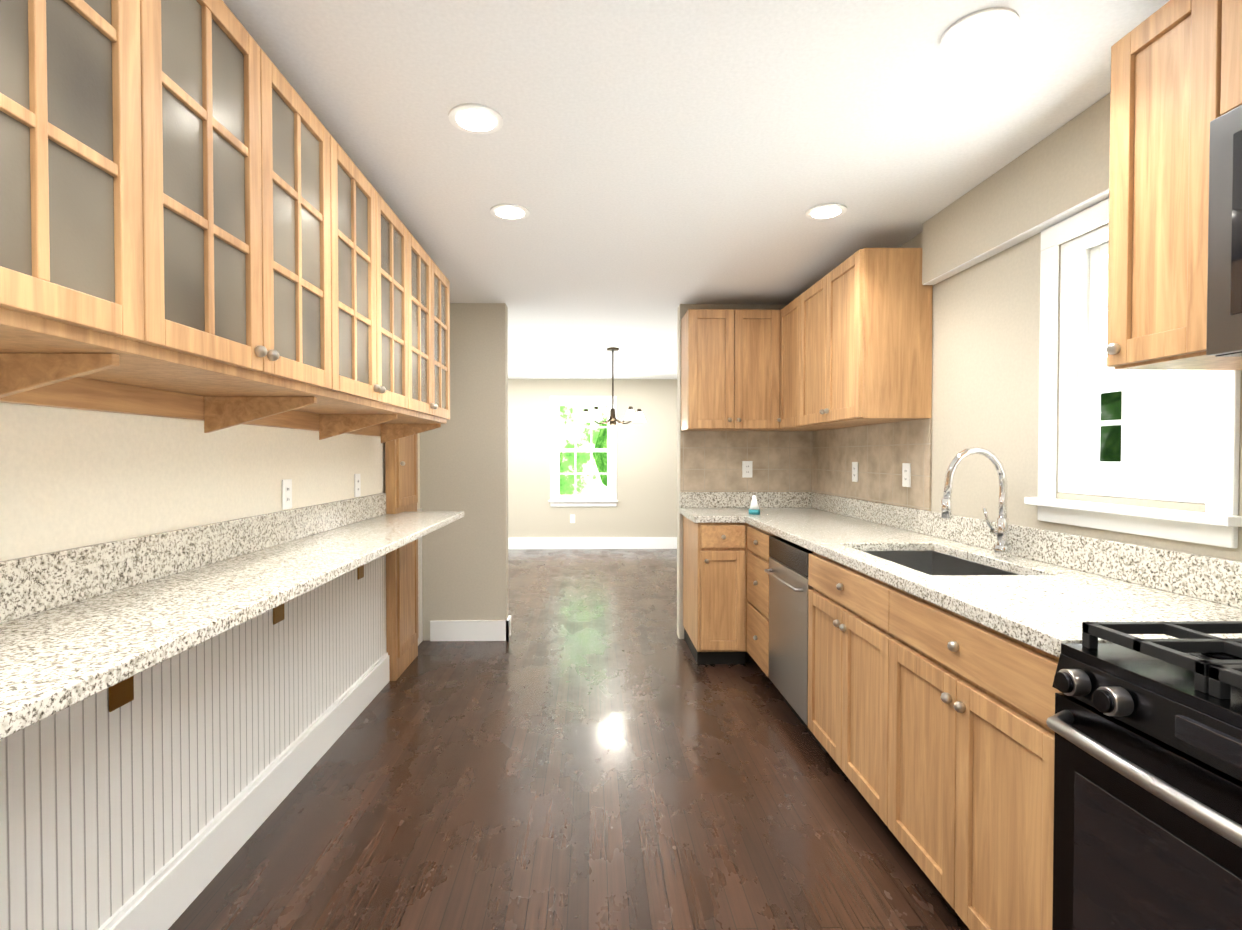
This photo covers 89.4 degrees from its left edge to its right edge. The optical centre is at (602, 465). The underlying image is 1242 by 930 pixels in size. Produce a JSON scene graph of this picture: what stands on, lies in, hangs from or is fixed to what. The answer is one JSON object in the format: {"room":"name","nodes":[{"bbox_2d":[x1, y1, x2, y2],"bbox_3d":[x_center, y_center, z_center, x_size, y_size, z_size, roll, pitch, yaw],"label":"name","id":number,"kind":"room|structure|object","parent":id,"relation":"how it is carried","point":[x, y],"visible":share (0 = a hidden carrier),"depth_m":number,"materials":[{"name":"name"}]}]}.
{"room":"kitchen","nodes":[
{"label":"kitchen","id":0,"kind":"room"},
{"bbox_2d":[0,402,422,929],"bbox_3d":[-1.258,0.094,1.391,0.154,2.356,6.210,0,1,-1],"label":"wall","id":1,"kind":"structure","parent":0,"point":[160,797],"depth_m":1.75,"materials":[{"name":"beige paint"}]},
{"bbox_2d":[0,0,179,367],"bbox_3d":[-0.994,-0.588,0.685,0.414,0.798,0.894,0,1,-1],"label":"upper cabinet","id":2,"kind":"object","parent":1,"relation":"attached to","point":[90,241],"depth_m":0.99,"materials":[{"name":"brown wood"}]},
{"bbox_2d":[0,0,347,403],"bbox_3d":[-1.008,-0.601,1.474,0.414,0.798,0.894,0,1,-1],"label":"upper cabinet","id":3,"kind":"object","parent":1,"relation":"attached to","point":[200,219],"depth_m":1.44,"materials":[{"name":"brown wood"}]},
{"bbox_2d":[0,493,463,739],"bbox_3d":[-0.996,0.397,1.326,0.432,0.413,4.860,0,1,-1],"label":"countertop","id":4,"kind":"structure","parent":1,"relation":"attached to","point":[78,624],"depth_m":1.46,"materials":[{"name":"white stone"}]},
{"bbox_2d":[282,479,291,509],"bbox_3d":[-1.229,0.110,2.447,0.008,0.116,0.070,0,1,-1],"label":"electrical outlet","id":5,"kind":"object","parent":1,"relation":"attached to","point":[286,493],"visible":1,"depth_m":2.44,"materials":[{"name":"white plastic"}]},
{"bbox_2d":[224,151,415,419],"bbox_3d":[-1.023,-0.614,2.264,0.414,0.798,0.894,0,1,-1],"label":"upper cabinet","id":6,"kind":"object","parent":1,"relation":"attached to","point":[380,252],"depth_m":2.29,"materials":[{"name":"brown wood"}]},
{"bbox_2d":[354,474,360,496],"bbox_3d":[-1.243,0.098,3.187,0.008,0.116,0.070,0,1,-1],"label":"electrical outlet","id":7,"kind":"object","parent":1,"relation":"attached to","point":[357,486],"visible":1,"depth_m":3.18,"materials":[{"name":"white plastic"}]},
{"bbox_2d":[340,240,449,427],"bbox_3d":[-1.037,-0.626,3.028,0.414,0.798,0.841,0,1,-1],"label":"upper cabinet","id":8,"kind":"object","parent":1,"relation":"attached to","point":[432,286],"depth_m":3.07,"materials":[{"name":"brown wood"}]},
{"bbox_2d":[168,549,968,929],"bbox_3d":[-0.515,1.286,3.570,7.400,0.100,10.900,0,1,-1],"label":"floor","id":9,"kind":"structure","parent":0,"point":[590,745],"depth_m":2.33,"materials":[{"name":"brown wood"}]},
{"bbox_2d":[385,434,418,680],"bbox_3d":[-1.197,0.097,3.818,0.095,2.270,0.460,0,1,-1],"label":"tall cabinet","id":10,"kind":"object","parent":9,"relation":"on","point":[401,488],"visible":0.52,"depth_m":3.69,"materials":[{"name":"brown wood"}]},
{"bbox_2d":[683,516,734,663],"bbox_3d":[0.730,0.783,4.109,0.310,0.890,0.628,0,1,-1],"label":"base cabinet","id":11,"kind":"object","parent":9,"relation":"on","point":[708,548],"depth_m":3.81,"materials":[{"name":"brown wood"}]},
{"bbox_2d":[680,492,743,522],"bbox_3d":[0.700,0.263,4.090,0.300,0.150,0.648,0,1,-1],"label":"countertop","id":12,"kind":"structure","parent":11,"relation":"on","point":[699,507],"depth_m":4.39,"materials":[{"name":"beige stone"}]},
{"bbox_2d":[744,492,1241,657],"bbox_3d":[1.195,0.283,2.836,0.643,0.150,3.174,0,1,-1],"label":"countertop","id":13,"kind":"structure","parent":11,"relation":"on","point":[1055,593],"depth_m":1.84,"materials":[{"name":"white stone"}]},
{"bbox_2d":[749,495,759,514],"bbox_3d":[0.948,0.240,3.910,0.070,0.118,0.070,0,1,-1],"label":"soap dispenser","id":14,"kind":"object","parent":13,"relation":"on","point":[754,509],"visible":1,"depth_m":3.89,"materials":[{"name":"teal plastic"}]},
{"bbox_2d":[863,550,1019,575],"bbox_3d":[1.194,0.438,2.268,0.386,0.160,0.696,0,1,-1],"label":"undermount sink","id":15,"kind":"object","parent":13,"relation":"in","point":[932,563],"visible":0.04,"depth_m":2.58,"materials":[{"name":"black metal"}]},
{"bbox_2d":[941,447,1011,556],"bbox_3d":[1.351,0.128,2.292,0.251,0.396,0.109,0,1,-1],"label":"gooseneck faucet","id":16,"kind":"object","parent":13,"relation":"on","point":[1002,548],"visible":1,"depth_m":2.25,"materials":[{"name":"silver metal"}]},
{"bbox_2d":[764,536,827,752],"bbox_3d":[1.178,0.809,3.024,0.668,0.872,0.595,0,1,-1],"label":"dishwasher","id":17,"kind":"object","parent":9,"relation":"on","point":[787,572],"visible":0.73,"depth_m":2.97,"materials":[{"name":"silver metal"}]},
{"bbox_2d":[735,523,890,696],"bbox_3d":[1.158,0.791,3.573,0.686,0.890,0.499,0,1,-1],"label":"base cabinet","id":18,"kind":"object","parent":9,"relation":"on","point":[752,556],"depth_m":3.52,"materials":[{"name":"brown wood"}]},
{"bbox_2d":[808,588,997,805],"bbox_3d":[1.211,0.907,2.330,0.626,0.700,0.790,0,1,-1],"label":"base cabinet","id":19,"kind":"object","parent":9,"relation":"on","point":[843,623],"depth_m":2.27,"materials":[{"name":"brown wood"}]},
{"bbox_2d":[871,632,1061,929],"bbox_3d":[1.224,0.918,1.655,0.626,0.700,0.791,0,1,-1],"label":"base cabinet","id":20,"kind":"object","parent":9,"relation":"on","point":[932,731],"depth_m":1.56,"materials":[{"name":"brown wood"}]},
{"bbox_2d":[1046,621,1241,929],"bbox_3d":[1.188,0.795,0.873,0.727,0.972,0.760,0,1,-1],"label":"gas range","id":21,"kind":"object","parent":9,"relation":"on","point":[1147,831],"visible":1,"depth_m":1.05,"materials":[{"name":"black metal"}]},
{"bbox_2d":[508,379,676,548],"bbox_3d":[-0.612,-0.027,8.758,7.000,2.356,0.160,0,1,-1],"label":"wall","id":22,"kind":"structure","parent":0,"point":[642,514],"depth_m":8.71,"materials":[{"name":"beige paint"}]},
{"bbox_2d":[570,515,574,522],"bbox_3d":[-0.411,0.732,8.709,0.070,0.116,0.008,0,1,-1],"label":"outlet","id":23,"kind":"object","parent":22,"relation":"attached to","point":[572,518],"visible":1,"depth_m":8.71,"materials":[{"name":"white plastic"}]},
{"bbox_2d":[549,396,617,506],"bbox_3d":[-0.261,-0.203,8.730,0.960,1.530,0.155,0,1,-1],"label":"dining room window","id":24,"kind":"structure","parent":22,"relation":"in","point":[556,450],"depth_m":8.70,"materials":[{"name":"white wood"}]},
{"bbox_2d":[420,303,785,640],"bbox_3d":[0.118,0.044,4.462,3.020,2.356,0.156,0,1,-1],"label":"wall","id":25,"kind":"structure","parent":0,"point":[464,458],"depth_m":4.38,"materials":[{"name":"beige paint"}]},
{"bbox_2d":[681,309,724,430],"bbox_3d":[0.733,-0.631,4.229,0.355,0.778,0.339,0,1,-1],"label":"upper cabinet","id":26,"kind":"object","parent":25,"relation":"attached to","point":[702,330],"depth_m":4.07,"materials":[{"name":"brown wood"}]},
{"bbox_2d":[680,431,811,491],"bbox_3d":[0.999,-0.031,4.410,0.900,0.425,0.009,0,1,-1],"label":"tile backsplash","id":27,"kind":"structure","parent":25,"relation":"attached to","point":[710,461],"depth_m":4.41,"materials":[{"name":"tile"}]},
{"bbox_2d":[742,461,752,477],"bbox_3d":[1.019,0.023,4.401,0.070,0.116,0.008,0,1,-1],"label":"outlet","id":28,"kind":"object","parent":27,"relation":"attached to","point":[747,469],"visible":1,"depth_m":4.40,"materials":[{"name":"white plastic"}]},
{"bbox_2d":[725,309,772,430],"bbox_3d":[0.984,-0.631,4.215,0.376,0.778,0.376,0,1,-1],"label":"upper cabinet","id":29,"kind":"object","parent":25,"relation":"attached to","point":[748,332],"depth_m":4.07,"materials":[{"name":"brown wood"}]},
{"bbox_2d":[222,0,1169,378],"bbox_3d":[-0.515,-1.169,3.530,7.400,0.100,10.900,0,1,-1],"label":"ceiling","id":30,"kind":"structure","parent":0,"point":[650,164],"depth_m":2.03,"materials":[{"name":"white paint"}]},
{"bbox_2d":[448,103,502,133],"bbox_3d":[-0.396,-1.088,1.973,0.170,0.008,0.170,0,1,-1],"label":"recessed light","id":31,"kind":"object","parent":30,"relation":"in","point":[475,118],"visible":1,"depth_m":1.96,"materials":[{"name":"white"}]},
{"bbox_2d":[490,204,529,219],"bbox_3d":[-0.400,-1.101,2.723,0.170,0.008,0.170,0,1,-1],"label":"recessed light","id":32,"kind":"object","parent":30,"relation":"in","point":[509,211],"visible":1,"depth_m":2.71,"materials":[{"name":"white"}]},
{"bbox_2d":[579,347,645,425],"bbox_3d":[0.106,-0.777,6.224,0.672,0.769,0.649,0,1,-1],"label":"chandelier","id":33,"kind":"object","parent":30,"relation":"hanging from","point":[613,420],"visible":1,"depth_m":6.19,"materials":[{"name":"brown metal"}]},
{"bbox_2d":[805,203,846,219],"bbox_3d":[0.970,-1.101,2.718,0.170,0.008,0.170,0,1,-1],"label":"recessed light","id":34,"kind":"object","parent":30,"relation":"in","point":[825,211],"visible":0.98,"depth_m":2.70,"materials":[{"name":"white"}]},
{"bbox_2d":[940,7,1019,55],"bbox_3d":[0.942,-1.082,1.568,0.170,0.008,0.170,0,1,-1],"label":"recessed light","id":35,"kind":"object","parent":30,"relation":"in","point":[980,31],"visible":1,"depth_m":1.55,"materials":[{"name":"white"}]},
{"bbox_2d":[820,223,1241,561],"bbox_3d":[1.614,0.093,1.444,0.140,2.356,6.210,0,1,-1],"label":"wall","id":36,"kind":"structure","parent":0,"point":[985,346],"depth_m":2.43,"materials":[{"name":"beige paint"}]},
{"bbox_2d":[773,295,837,430],"bbox_3d":[1.298,-0.625,3.859,0.396,0.778,0.464,0,1,-1],"label":"upper cabinet","id":37,"kind":"object","parent":36,"relation":"attached to","point":[787,320],"depth_m":3.96,"materials":[{"name":"brown wood"}]},
{"bbox_2d":[801,248,932,427],"bbox_3d":[1.338,-0.616,3.308,0.337,0.778,0.868,0,1,-1],"label":"upper cabinet","id":38,"kind":"object","parent":36,"relation":"attached to","point":[846,343],"depth_m":2.88,"materials":[{"name":"brown wood"}]},
{"bbox_2d":[812,419,931,510],"bbox_3d":[1.496,-0.018,3.655,0.009,0.425,1.538,0,1,-1],"label":"tile backsplash","id":39,"kind":"structure","parent":36,"relation":"attached to","point":[821,461],"depth_m":3.41,"materials":[{"name":"tile"}]},
{"bbox_2d":[852,462,857,481],"bbox_3d":[1.486,0.034,3.687,0.008,0.116,0.070,0,1,-1],"label":"outlet","id":40,"kind":"object","parent":39,"relation":"attached to","point":[854,471],"visible":0.98,"depth_m":3.68,"materials":[{"name":"white plastic"}]},
{"bbox_2d":[902,463,910,486],"bbox_3d":[1.497,0.044,3.087,0.008,0.116,0.070,0,1,-1],"label":"outlet","id":41,"kind":"object","parent":39,"relation":"attached to","point":[906,474],"visible":1,"depth_m":3.08,"materials":[{"name":"white plastic"}]},
{"bbox_2d":[922,92,1110,284],"bbox_3d":[1.502,-0.955,2.181,0.053,0.280,1.370,0,1,-1],"label":"soffit beam","id":42,"kind":"structure","parent":36,"relation":"attached to","point":[1060,174],"depth_m":2.19,"materials":[{"name":"beige paint"}]},
{"bbox_2d":[1024,198,1241,547],"bbox_3d":[1.577,-0.305,1.845,0.180,1.000,0.705,0,1,-1],"label":"kitchen window","id":43,"kind":"structure","parent":36,"relation":"in","point":[1083,367],"depth_m":2.02,"materials":[{"name":"white wood"}]},
{"bbox_2d":[1106,0,1241,369],"bbox_3d":[1.374,-0.613,1.366,0.337,0.770,0.258,0,1,-1],"label":"upper cabinet","id":44,"kind":"object","parent":36,"relation":"attached to","point":[1176,77],"depth_m":1.36,"materials":[{"name":"brown wood"}]},
{"bbox_2d":[1218,0,1241,116],"bbox_3d":[1.380,-0.834,1.011,0.337,0.316,0.437,0,1,-1],"label":"upper cabinet","id":45,"kind":"object","parent":36,"relation":"attached to","point":[1229,11],"depth_m":1.21,"materials":[{"name":"brown wood"}]},
{"bbox_2d":[1206,105,1241,356],"bbox_3d":[1.353,-0.439,0.856,0.398,0.460,0.760,0,1,-1],"label":"over-the-range microwave","id":46,"kind":"object","parent":45,"relation":"attached to","point":[1224,308],"visible":0.98,"depth_m":1.20,"materials":[{"name":"silver metal"}]},
{"bbox_2d":[1099,370,1205,479],"bbox_3d":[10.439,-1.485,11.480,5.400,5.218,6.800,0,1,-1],"label":"window panes","id":47,"kind":"structure","parent":0,"point":[1188,437],"depth_m":9.21,"materials":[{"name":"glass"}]},
{"label":"outside","id":48,"kind":"structure","parent":0,"visible":0},
{"bbox_2d":[560,406,606,494],"bbox_3d":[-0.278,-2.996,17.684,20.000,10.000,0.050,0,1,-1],"label":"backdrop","id":49,"kind":"structure","parent":48,"point":[583,459],"depth_m":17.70,"materials":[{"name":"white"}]},
{"bbox_3d":[4.153,1.269,5.857,20.420,0.100,23.700,0,1,-1],"label":"lawn","id":50,"kind":"structure","parent":48,"visible":0},
{"bbox_2d":[560,423,606,486],"bbox_3d":[0.192,-0.284,13.961,8.000,2.890,5.900,0,1,-1],"label":"garden","id":51,"kind":"object","parent":50,"relation":"on","point":[600,458],"visible":0.04,"depth_m":14.77,"materials":[{"name":"green plant"}]}
]}

